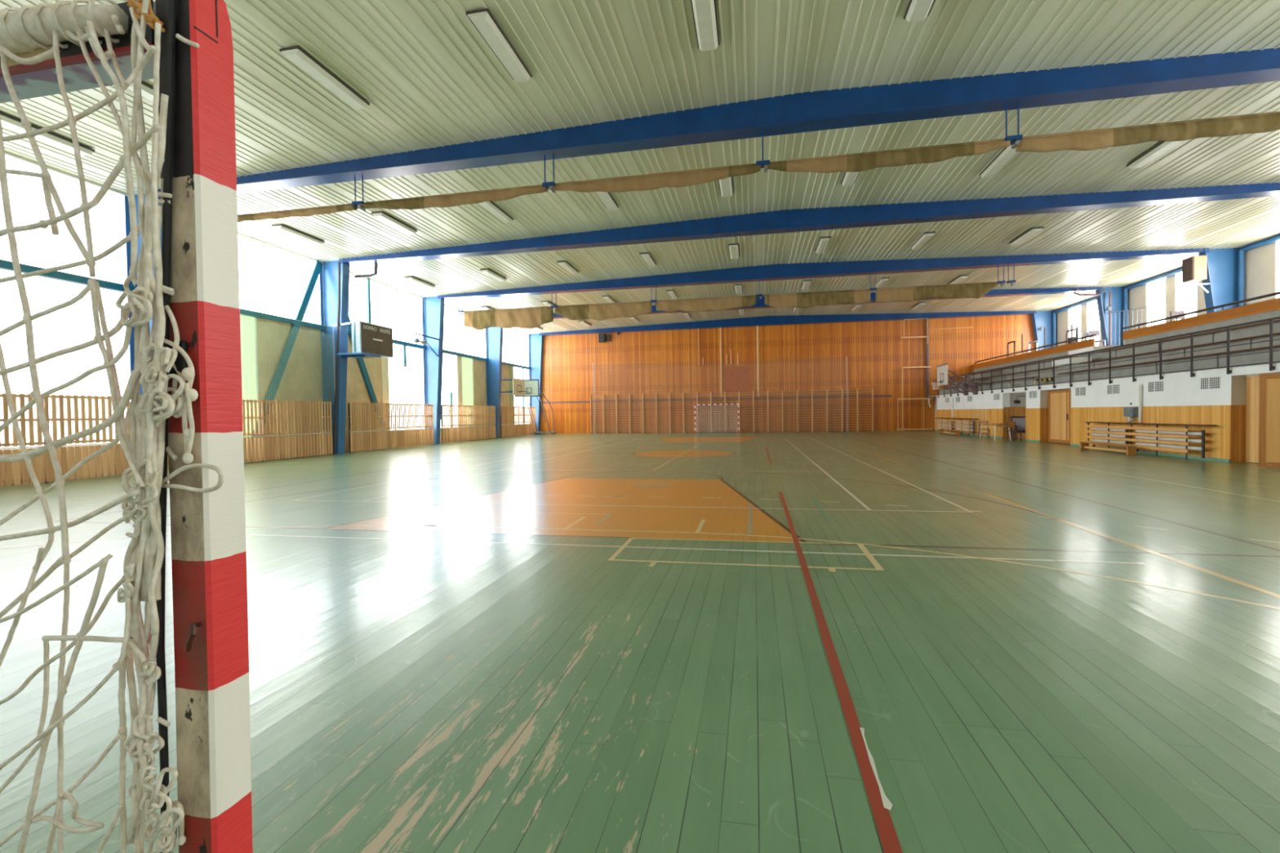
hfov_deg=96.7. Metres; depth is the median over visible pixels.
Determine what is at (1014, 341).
exercise machine
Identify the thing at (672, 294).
ceiling light
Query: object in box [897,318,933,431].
apparatus
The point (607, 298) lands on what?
ceiling light
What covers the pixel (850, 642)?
floor
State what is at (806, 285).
diffuser
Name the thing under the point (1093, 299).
trim
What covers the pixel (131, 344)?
steel column
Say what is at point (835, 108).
roof beam
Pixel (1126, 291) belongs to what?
trim
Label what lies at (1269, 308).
parapet
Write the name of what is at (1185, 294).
window
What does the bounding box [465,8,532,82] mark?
ceiling light
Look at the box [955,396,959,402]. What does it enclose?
air vent
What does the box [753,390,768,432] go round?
wall bars
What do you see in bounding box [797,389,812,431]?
wall bars
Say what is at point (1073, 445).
baseboard
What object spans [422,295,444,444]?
steel column
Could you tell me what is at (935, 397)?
wall
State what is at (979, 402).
wall
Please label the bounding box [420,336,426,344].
lamp
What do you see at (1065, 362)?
step
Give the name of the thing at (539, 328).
ceiling light
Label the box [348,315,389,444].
brace
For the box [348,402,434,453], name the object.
slatted fence
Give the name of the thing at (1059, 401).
door
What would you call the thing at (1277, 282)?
window
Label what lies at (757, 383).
pole
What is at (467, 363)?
window
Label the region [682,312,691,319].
ceiling light
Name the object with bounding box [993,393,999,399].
air vent
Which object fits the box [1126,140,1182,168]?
ceiling light
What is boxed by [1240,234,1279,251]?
trim
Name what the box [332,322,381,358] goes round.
bracket
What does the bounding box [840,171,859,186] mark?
ceiling light
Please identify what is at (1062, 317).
wall
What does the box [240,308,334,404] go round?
safety net
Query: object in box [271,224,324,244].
ceiling light
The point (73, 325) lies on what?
window
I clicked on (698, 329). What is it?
pole
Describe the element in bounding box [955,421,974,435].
radiator
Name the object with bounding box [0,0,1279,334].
ceiling
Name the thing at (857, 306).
ceiling light
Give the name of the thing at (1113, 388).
air vent
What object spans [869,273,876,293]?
hanger
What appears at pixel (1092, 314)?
window
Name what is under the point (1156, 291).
window
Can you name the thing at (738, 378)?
wall panel
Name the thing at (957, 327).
rod
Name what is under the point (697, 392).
wall bars
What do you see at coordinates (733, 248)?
ceiling light
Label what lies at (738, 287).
ceiling light
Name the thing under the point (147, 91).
ceiling light
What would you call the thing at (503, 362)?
trim
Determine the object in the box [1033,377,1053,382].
board
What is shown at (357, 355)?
tray
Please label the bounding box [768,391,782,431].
wall bars
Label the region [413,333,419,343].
lamp
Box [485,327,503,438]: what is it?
steel column
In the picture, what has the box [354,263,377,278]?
ceiling pipe
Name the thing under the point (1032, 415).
wall
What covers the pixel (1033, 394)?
air vent
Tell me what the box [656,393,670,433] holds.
wall bars
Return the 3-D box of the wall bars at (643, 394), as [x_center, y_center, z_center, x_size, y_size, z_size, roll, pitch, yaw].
[0.738,-0.994,42.533,1.014,2.980,0.280,-1,1,11]
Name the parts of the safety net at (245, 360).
head cord, edge cord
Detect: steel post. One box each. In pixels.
[1021,333,1022,354]
[1044,327,1045,349]
[1075,326,1078,342]
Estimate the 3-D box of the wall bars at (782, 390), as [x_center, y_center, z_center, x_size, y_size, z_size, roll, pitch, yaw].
[10.679,-1.099,40.537,1.014,2.980,0.280,-1,1,11]
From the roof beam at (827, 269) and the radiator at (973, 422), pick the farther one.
the radiator at (973, 422)
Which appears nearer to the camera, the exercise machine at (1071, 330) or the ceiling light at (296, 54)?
the ceiling light at (296, 54)
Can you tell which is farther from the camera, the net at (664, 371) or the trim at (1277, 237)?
the net at (664, 371)
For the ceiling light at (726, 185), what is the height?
0.120 m
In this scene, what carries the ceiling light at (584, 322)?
attached to the ceiling
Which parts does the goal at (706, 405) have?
post, post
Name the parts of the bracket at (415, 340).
arm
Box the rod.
[928,327,971,329]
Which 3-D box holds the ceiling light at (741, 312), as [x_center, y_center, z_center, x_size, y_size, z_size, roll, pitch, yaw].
[6.750,-7.646,37.839,0.400,0.120,1.900,-1,1,11]
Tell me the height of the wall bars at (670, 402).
2.980 m
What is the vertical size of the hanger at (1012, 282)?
0.873 m
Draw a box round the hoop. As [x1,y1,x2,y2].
[931,363,977,395]
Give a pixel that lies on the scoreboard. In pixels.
(366, 337)
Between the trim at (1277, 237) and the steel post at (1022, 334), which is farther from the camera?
the steel post at (1022, 334)
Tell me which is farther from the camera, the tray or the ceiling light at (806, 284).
the ceiling light at (806, 284)
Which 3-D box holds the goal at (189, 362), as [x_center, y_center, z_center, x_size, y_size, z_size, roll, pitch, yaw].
[-2.243,0.341,1.274,3.213,2.170,0.140,-1,1,11]
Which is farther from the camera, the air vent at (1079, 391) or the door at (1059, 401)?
the door at (1059, 401)
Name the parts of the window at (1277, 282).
pane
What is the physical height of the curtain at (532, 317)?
1.070 m
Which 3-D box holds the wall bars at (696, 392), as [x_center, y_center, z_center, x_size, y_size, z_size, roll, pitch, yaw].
[3.720,-1.026,41.934,1.014,2.980,0.280,-1,1,11]
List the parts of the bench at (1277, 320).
leg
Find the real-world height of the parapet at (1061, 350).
0.929 m
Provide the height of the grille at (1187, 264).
0.910 m
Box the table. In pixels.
[979,422,1011,440]
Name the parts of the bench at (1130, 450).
seat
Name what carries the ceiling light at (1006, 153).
attached to the ceiling
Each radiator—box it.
[937,421,952,432]
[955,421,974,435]
[1092,427,1128,449]
[1135,429,1205,457]
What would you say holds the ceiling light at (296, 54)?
attached to the ceiling
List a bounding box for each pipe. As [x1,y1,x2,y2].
[333,262,340,454]
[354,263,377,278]
[951,398,953,417]
[1072,288,1111,346]
[1138,384,1142,422]
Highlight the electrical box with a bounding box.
[1123,406,1138,422]
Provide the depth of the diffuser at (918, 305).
35.58 m
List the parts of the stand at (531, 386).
board frame, frame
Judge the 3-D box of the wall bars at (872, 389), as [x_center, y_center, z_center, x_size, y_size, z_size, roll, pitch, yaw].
[15.650,-1.152,39.539,1.014,2.980,0.280,-1,1,11]
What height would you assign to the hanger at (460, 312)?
0.873 m
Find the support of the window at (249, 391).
in the wall at (287, 387)
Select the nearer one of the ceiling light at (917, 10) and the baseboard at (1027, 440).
the ceiling light at (917, 10)
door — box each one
[1048,389,1071,444]
[1245,375,1259,462]
[1258,373,1279,467]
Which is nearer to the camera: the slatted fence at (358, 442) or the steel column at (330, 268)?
the steel column at (330, 268)
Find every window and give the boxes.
[0,151,134,286]
[0,267,130,451]
[237,232,324,324]
[240,314,258,438]
[348,271,425,345]
[387,343,426,431]
[441,352,458,427]
[443,305,487,358]
[461,356,474,426]
[502,328,529,366]
[513,366,529,424]
[1067,305,1081,341]
[1086,300,1100,346]
[1145,276,1166,326]
[1174,271,1198,320]
[1274,240,1279,298]
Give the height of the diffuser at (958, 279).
0.075 m
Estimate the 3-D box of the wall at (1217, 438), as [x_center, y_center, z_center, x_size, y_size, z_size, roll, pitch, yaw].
[15.585,-0.273,17.732,0.315,2.160,7.300,-1,1,11]
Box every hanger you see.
[351,175,365,211]
[457,297,463,315]
[542,154,555,192]
[551,292,556,308]
[650,286,657,304]
[755,131,769,173]
[755,288,762,298]
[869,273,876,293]
[997,265,1005,286]
[1004,102,1022,148]
[1006,264,1016,285]
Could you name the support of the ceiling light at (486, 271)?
attached to the ceiling
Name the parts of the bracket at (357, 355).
arm, arm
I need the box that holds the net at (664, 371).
[592,356,848,433]
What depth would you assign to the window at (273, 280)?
20.74 m
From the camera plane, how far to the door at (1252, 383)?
13.92 m
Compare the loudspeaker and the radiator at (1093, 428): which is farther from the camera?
the loudspeaker
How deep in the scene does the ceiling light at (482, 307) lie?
32.98 m
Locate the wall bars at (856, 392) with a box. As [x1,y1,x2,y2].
[842,388,857,431]
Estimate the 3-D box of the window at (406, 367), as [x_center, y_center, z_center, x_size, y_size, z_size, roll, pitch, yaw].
[-11.668,-1.935,28.613,0.120,4.270,3.200,-1,1,11]
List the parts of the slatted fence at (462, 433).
post, pipe rail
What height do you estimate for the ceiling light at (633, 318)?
0.120 m
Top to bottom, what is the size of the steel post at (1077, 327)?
1.400 m
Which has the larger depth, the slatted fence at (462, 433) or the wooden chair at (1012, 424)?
the slatted fence at (462, 433)
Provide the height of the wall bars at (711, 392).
2.980 m
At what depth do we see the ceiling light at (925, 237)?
22.13 m
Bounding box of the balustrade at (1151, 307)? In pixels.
[1106,306,1152,345]
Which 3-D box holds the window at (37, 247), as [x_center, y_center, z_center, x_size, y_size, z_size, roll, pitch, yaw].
[-14.958,-5.062,12.465,0.090,2.613,7.200,-1,1,11]
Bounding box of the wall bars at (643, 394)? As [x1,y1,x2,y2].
[642,393,656,433]
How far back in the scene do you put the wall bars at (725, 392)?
41.27 m
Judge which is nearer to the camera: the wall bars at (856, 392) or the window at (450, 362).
the window at (450, 362)
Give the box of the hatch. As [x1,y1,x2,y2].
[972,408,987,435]
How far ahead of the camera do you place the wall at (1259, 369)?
17.00 m
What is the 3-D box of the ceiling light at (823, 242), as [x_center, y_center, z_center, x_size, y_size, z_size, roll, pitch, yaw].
[7.410,-7.344,23.075,0.400,0.120,1.900,-1,1,11]
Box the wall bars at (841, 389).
[826,389,842,431]
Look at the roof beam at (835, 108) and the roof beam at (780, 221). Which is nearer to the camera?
the roof beam at (835, 108)
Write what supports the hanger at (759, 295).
hanging from the roof beam at (827, 269)
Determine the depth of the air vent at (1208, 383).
14.79 m
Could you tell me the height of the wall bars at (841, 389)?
2.980 m
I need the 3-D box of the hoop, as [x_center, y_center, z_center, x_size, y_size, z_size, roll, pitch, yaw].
[17.699,-2.654,32.095,0.902,1.840,3.972,-1,1,-8]
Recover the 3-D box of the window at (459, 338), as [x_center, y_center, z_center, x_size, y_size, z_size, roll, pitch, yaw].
[-10.713,-5.580,33.637,0.090,2.613,7.200,-1,1,11]
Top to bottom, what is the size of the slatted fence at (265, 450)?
2.100 m
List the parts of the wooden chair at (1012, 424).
leg, backrest, leg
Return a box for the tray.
[337,352,381,358]
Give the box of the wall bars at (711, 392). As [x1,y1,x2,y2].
[711,391,725,431]
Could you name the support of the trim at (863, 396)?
attached to the wall at (876, 353)
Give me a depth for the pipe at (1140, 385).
17.39 m
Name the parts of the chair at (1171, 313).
backrest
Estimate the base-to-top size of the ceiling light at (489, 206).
0.120 m
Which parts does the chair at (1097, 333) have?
backrest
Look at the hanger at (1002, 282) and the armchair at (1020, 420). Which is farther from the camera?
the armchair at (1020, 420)
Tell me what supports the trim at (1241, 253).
attached to the wall
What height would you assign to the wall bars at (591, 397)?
2.980 m
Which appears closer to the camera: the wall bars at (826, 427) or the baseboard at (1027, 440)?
the baseboard at (1027, 440)
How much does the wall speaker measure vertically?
0.650 m
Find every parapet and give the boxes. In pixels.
[973,333,1095,373]
[1122,291,1279,346]
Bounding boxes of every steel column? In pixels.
[124,193,162,414]
[319,258,350,453]
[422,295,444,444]
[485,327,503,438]
[528,333,543,434]
[1031,310,1057,350]
[1095,285,1128,346]
[1198,246,1244,313]
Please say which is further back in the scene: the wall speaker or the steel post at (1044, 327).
the wall speaker
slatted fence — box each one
[0,393,136,486]
[168,399,333,467]
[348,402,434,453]
[440,404,496,444]
[500,405,536,437]
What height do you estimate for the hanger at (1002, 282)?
0.873 m
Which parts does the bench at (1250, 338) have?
leg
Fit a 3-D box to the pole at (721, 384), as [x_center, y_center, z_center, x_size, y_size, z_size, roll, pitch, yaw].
[5.910,-4.666,41.529,0.120,5.110,0.100,-1,1,11]
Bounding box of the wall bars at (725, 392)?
[724,391,739,431]
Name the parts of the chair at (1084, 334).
backrest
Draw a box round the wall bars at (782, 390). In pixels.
[782,390,797,431]
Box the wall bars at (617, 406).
[616,393,630,433]
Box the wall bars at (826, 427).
[812,390,827,431]
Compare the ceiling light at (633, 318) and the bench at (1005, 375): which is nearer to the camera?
the bench at (1005, 375)
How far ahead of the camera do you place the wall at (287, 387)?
22.60 m
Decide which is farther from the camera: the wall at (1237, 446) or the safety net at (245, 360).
the safety net at (245, 360)
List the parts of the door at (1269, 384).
frame, frame, frame, panel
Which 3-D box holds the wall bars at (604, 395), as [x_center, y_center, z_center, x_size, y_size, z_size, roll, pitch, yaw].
[-2.244,-0.962,43.132,1.014,2.980,0.280,-1,1,11]
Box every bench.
[939,429,960,435]
[944,376,1038,393]
[954,366,1058,382]
[967,355,1077,377]
[1057,344,1279,381]
[1078,332,1279,368]
[1079,441,1137,455]
[1099,319,1279,357]
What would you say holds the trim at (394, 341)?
attached to the wall at (287, 387)
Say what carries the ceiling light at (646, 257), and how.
attached to the ceiling
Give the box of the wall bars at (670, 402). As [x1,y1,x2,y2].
[669,392,683,432]
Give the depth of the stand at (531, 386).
40.85 m
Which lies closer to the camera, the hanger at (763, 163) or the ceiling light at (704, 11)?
the ceiling light at (704, 11)
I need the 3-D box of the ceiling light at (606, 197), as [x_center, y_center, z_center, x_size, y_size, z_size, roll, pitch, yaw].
[-1.072,-6.987,17.387,0.400,0.120,1.900,-1,1,11]
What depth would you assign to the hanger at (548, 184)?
13.51 m
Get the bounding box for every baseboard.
[936,430,1003,438]
[1025,439,1039,442]
[1070,444,1229,462]
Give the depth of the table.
25.75 m
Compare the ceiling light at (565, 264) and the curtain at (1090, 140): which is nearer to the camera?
the curtain at (1090, 140)
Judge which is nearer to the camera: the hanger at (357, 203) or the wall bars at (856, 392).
the hanger at (357, 203)
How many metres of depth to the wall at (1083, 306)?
33.82 m
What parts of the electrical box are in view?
door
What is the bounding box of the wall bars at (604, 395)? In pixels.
[603,394,617,433]
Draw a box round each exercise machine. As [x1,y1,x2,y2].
[1007,340,1015,356]
[1028,340,1038,352]
[1065,324,1075,343]
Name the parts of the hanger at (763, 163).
rod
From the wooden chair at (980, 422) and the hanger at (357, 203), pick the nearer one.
the hanger at (357, 203)
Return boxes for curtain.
[237,111,1279,222]
[463,281,998,330]
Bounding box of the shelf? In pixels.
[1084,422,1217,426]
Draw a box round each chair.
[978,421,990,438]
[1006,421,1022,441]
[1082,332,1099,346]
[1088,330,1106,346]
[1169,311,1184,321]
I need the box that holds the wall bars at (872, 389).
[857,388,873,431]
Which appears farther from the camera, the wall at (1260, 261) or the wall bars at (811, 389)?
the wall bars at (811, 389)
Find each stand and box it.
[515,379,556,434]
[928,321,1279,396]
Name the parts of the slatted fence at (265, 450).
post, rail, rail, rail, pipe rail, post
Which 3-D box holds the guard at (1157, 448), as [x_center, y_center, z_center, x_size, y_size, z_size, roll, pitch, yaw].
[15.101,0.362,17.155,0.310,0.930,5.350,-1,1,11]
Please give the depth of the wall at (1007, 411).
27.06 m
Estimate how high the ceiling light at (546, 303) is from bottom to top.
0.120 m
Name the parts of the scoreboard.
score panel, score panel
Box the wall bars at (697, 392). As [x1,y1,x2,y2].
[697,391,711,431]
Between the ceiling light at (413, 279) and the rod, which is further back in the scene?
the rod
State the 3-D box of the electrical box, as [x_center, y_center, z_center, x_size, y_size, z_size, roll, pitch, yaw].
[15.329,-0.368,17.770,0.199,0.485,0.440,-1,1,11]
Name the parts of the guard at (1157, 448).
post, post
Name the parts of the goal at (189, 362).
net rod, eye plate, post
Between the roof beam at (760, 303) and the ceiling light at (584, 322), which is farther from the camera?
the ceiling light at (584, 322)
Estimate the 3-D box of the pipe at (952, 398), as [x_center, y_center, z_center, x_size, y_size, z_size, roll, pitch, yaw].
[18.623,-1.085,33.885,0.099,1.200,0.099,-1,1,11]
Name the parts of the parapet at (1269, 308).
handrail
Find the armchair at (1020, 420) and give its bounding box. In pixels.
[1009,416,1025,439]
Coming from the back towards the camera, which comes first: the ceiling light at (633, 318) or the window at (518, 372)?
the window at (518, 372)
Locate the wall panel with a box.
[723,365,748,391]
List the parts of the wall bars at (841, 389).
rail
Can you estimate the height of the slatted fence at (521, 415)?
2.100 m
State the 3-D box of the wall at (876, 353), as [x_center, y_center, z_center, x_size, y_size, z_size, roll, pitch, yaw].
[9.340,-3.800,41.010,36.750,8.400,0.150,-1,1,11]
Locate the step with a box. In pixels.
[1052,345,1121,366]
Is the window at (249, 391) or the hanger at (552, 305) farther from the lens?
the hanger at (552, 305)
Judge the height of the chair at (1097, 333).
0.953 m
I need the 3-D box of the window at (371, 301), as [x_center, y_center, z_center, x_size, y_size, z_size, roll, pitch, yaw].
[-12.113,-5.407,26.577,0.120,2.613,7.200,-1,1,11]
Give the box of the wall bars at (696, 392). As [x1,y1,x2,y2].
[683,391,697,432]
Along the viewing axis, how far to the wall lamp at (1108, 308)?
29.82 m
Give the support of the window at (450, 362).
in the wall at (287, 387)
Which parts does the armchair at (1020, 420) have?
rail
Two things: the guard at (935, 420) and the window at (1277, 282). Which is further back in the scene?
the guard at (935, 420)
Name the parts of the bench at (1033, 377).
seat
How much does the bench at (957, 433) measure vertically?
0.275 m
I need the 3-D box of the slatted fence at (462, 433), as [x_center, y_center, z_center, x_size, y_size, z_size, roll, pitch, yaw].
[-10.014,-0.203,33.664,0.118,2.100,6.410,-1,1,11]
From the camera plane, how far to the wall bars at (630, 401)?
42.67 m
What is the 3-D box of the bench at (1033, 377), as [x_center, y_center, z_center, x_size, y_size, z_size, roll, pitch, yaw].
[18.864,-2.165,31.362,0.312,0.420,12.600,-1,1,11]
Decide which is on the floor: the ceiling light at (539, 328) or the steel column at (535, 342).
the steel column at (535, 342)
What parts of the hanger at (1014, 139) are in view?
rod, rod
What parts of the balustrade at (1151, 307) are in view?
frame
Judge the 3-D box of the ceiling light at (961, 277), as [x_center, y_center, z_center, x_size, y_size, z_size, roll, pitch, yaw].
[16.113,-7.386,28.827,0.400,0.120,1.900,-1,1,11]
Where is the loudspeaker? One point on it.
(1193, 268)
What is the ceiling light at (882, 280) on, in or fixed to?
attached to the ceiling
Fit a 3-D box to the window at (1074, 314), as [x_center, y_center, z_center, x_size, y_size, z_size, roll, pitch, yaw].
[26.653,-5.837,34.837,0.090,3.020,1.450,-1,1,11]
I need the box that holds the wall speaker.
[598,333,610,342]
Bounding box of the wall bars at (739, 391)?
[738,391,753,432]
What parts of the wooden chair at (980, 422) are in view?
backrest, leg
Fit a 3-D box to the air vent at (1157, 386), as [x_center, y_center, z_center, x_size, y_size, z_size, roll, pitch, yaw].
[15.235,-1.181,16.810,0.015,0.314,0.640,-1,1,11]
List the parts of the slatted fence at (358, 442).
post, rail, rail, rail, pipe rail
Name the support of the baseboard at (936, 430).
attached to the wall at (979, 402)
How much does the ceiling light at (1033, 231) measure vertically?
0.120 m
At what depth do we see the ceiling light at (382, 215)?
18.59 m
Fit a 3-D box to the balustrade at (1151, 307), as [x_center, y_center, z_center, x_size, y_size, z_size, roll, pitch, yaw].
[20.186,-4.122,23.541,0.040,1.668,2.921,-1,1,11]
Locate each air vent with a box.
[945,397,949,402]
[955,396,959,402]
[967,395,972,401]
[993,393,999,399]
[1029,390,1036,398]
[1075,386,1085,395]
[1106,384,1119,394]
[1147,380,1163,392]
[1200,376,1220,389]
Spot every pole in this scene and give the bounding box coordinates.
[697,328,699,365]
[720,328,722,396]
[756,326,759,395]
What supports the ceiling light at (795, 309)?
attached to the ceiling
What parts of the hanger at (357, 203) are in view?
rod, rod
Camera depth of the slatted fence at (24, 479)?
13.81 m
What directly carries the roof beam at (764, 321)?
attached to the ceiling
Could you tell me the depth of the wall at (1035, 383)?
24.60 m
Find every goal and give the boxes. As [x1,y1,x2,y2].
[0,0,253,852]
[694,403,739,433]
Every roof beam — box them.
[157,47,1279,193]
[338,182,1279,265]
[436,248,1210,299]
[538,311,1036,335]
[553,286,1102,319]
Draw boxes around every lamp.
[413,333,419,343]
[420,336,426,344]
[1013,395,1026,404]
[1106,306,1111,311]
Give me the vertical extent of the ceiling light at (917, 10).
0.120 m
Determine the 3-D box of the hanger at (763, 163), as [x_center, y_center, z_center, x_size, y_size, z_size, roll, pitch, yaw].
[2.714,-6.086,12.570,0.300,0.873,0.200,-1,1,11]
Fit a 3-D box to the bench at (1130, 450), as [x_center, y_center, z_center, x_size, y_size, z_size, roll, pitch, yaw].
[14.754,0.676,17.998,0.270,0.275,2.550,-1,1,11]
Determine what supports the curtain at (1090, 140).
hanging from the hanger at (763, 163)
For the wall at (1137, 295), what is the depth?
29.13 m
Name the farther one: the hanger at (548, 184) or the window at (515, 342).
the window at (515, 342)
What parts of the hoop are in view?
truss arm, truss arm, truss arm, truss arm, wall plate, wall plate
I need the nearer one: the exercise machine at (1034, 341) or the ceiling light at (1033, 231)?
the ceiling light at (1033, 231)
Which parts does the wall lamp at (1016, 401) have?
lamp shade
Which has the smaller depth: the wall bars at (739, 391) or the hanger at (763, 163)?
the hanger at (763, 163)
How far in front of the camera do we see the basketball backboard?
36.93 m
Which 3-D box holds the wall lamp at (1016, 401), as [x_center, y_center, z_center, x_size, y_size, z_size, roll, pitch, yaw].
[18.133,-1.274,26.881,0.801,0.372,0.185,-1,1,11]
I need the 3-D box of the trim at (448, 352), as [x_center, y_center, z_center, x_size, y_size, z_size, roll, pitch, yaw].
[-10.649,-4.255,33.657,0.140,0.180,7.180,-1,1,11]
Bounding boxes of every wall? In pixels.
[1,317,514,485]
[539,314,1035,434]
[934,396,936,431]
[936,362,1279,398]
[936,393,1009,437]
[1003,383,1026,438]
[1025,390,1039,440]
[1033,381,1046,385]
[1040,390,1048,442]
[1057,309,1067,346]
[1070,375,1231,462]
[1081,303,1086,340]
[1100,284,1146,346]
[1166,274,1174,322]
[1197,241,1275,315]
[1230,375,1246,462]
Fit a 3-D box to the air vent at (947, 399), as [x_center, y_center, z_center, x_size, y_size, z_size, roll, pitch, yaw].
[18.871,-1.625,34.944,0.015,0.314,0.640,-1,1,11]
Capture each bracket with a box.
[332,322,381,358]
[413,332,439,356]
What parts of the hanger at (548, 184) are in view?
rod, rod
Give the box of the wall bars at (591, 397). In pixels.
[590,394,604,433]
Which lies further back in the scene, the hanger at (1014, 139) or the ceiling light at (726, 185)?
the ceiling light at (726, 185)
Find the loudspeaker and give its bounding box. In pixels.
[1182,255,1209,293]
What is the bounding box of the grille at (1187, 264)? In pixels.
[1182,256,1193,282]
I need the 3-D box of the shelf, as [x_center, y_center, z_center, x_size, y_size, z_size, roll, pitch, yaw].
[15.095,-0.091,17.146,0.310,0.025,5.350,-1,1,11]
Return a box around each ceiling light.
[0,111,95,155]
[127,80,153,101]
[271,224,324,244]
[279,45,369,110]
[371,211,417,234]
[404,276,435,288]
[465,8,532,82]
[479,200,513,222]
[480,268,506,281]
[480,306,493,309]
[534,326,542,330]
[541,301,555,309]
[556,261,578,274]
[578,320,591,326]
[594,191,618,210]
[601,295,617,302]
[629,316,639,322]
[639,252,656,266]
[666,289,678,299]
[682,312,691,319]
[690,0,719,51]
[718,176,733,197]
[728,243,739,259]
[734,284,742,293]
[737,309,744,315]
[792,307,799,311]
[800,280,812,289]
[814,236,831,253]
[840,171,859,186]
[851,303,863,311]
[873,277,889,288]
[903,0,934,22]
[910,231,935,249]
[911,302,926,309]
[947,275,968,284]
[978,143,1017,177]
[1008,226,1044,245]
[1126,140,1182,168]
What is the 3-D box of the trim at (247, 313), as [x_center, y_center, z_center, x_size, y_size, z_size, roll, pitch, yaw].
[-13.479,-3.909,19.542,0.140,0.180,7.180,-1,1,11]
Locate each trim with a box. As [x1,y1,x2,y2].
[0,259,135,291]
[240,308,326,329]
[347,329,426,349]
[443,349,488,361]
[502,361,531,369]
[542,395,891,403]
[1053,296,1096,313]
[1053,312,1056,346]
[1124,267,1182,289]
[1124,288,1128,331]
[1238,249,1244,306]
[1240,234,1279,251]
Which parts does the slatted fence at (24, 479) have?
post, rail, rail, pipe rail, rail, rail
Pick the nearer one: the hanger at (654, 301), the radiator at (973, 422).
the hanger at (654, 301)
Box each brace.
[246,259,322,461]
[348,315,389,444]
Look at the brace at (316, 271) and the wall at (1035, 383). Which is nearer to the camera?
the brace at (316, 271)
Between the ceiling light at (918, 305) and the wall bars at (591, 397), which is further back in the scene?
the wall bars at (591, 397)
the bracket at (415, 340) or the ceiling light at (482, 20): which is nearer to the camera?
the ceiling light at (482, 20)
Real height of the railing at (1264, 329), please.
1.600 m
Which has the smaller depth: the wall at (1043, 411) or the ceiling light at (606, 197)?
the ceiling light at (606, 197)
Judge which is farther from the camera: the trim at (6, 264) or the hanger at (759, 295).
the hanger at (759, 295)
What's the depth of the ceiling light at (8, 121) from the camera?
12.52 m
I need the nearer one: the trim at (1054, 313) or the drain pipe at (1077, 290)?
the drain pipe at (1077, 290)
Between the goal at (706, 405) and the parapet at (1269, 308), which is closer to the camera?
the parapet at (1269, 308)
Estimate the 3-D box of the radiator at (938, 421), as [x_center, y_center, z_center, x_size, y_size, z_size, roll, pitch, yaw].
[18.639,-0.034,34.775,0.100,0.740,2.565,-1,1,11]
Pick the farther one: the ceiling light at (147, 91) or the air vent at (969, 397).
the air vent at (969, 397)
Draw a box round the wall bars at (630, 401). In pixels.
[629,393,643,433]
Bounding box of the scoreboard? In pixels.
[351,319,393,357]
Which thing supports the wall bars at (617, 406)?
attached to the wall at (876, 353)
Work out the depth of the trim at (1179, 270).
27.68 m
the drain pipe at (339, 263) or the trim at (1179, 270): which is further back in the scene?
the trim at (1179, 270)
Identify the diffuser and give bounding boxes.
[801,281,810,289]
[911,303,924,309]
[949,276,967,284]
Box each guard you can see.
[934,417,970,435]
[1084,422,1217,459]
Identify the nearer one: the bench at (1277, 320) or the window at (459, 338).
the bench at (1277, 320)
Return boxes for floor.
[0,431,1279,852]
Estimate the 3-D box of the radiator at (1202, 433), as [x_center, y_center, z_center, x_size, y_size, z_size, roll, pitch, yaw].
[14.886,0.424,16.053,0.100,0.740,2.665,-1,1,11]
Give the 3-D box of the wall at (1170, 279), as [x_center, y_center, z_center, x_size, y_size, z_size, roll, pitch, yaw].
[25.079,-5.781,26.788,0.150,3.300,0.550,-1,1,11]

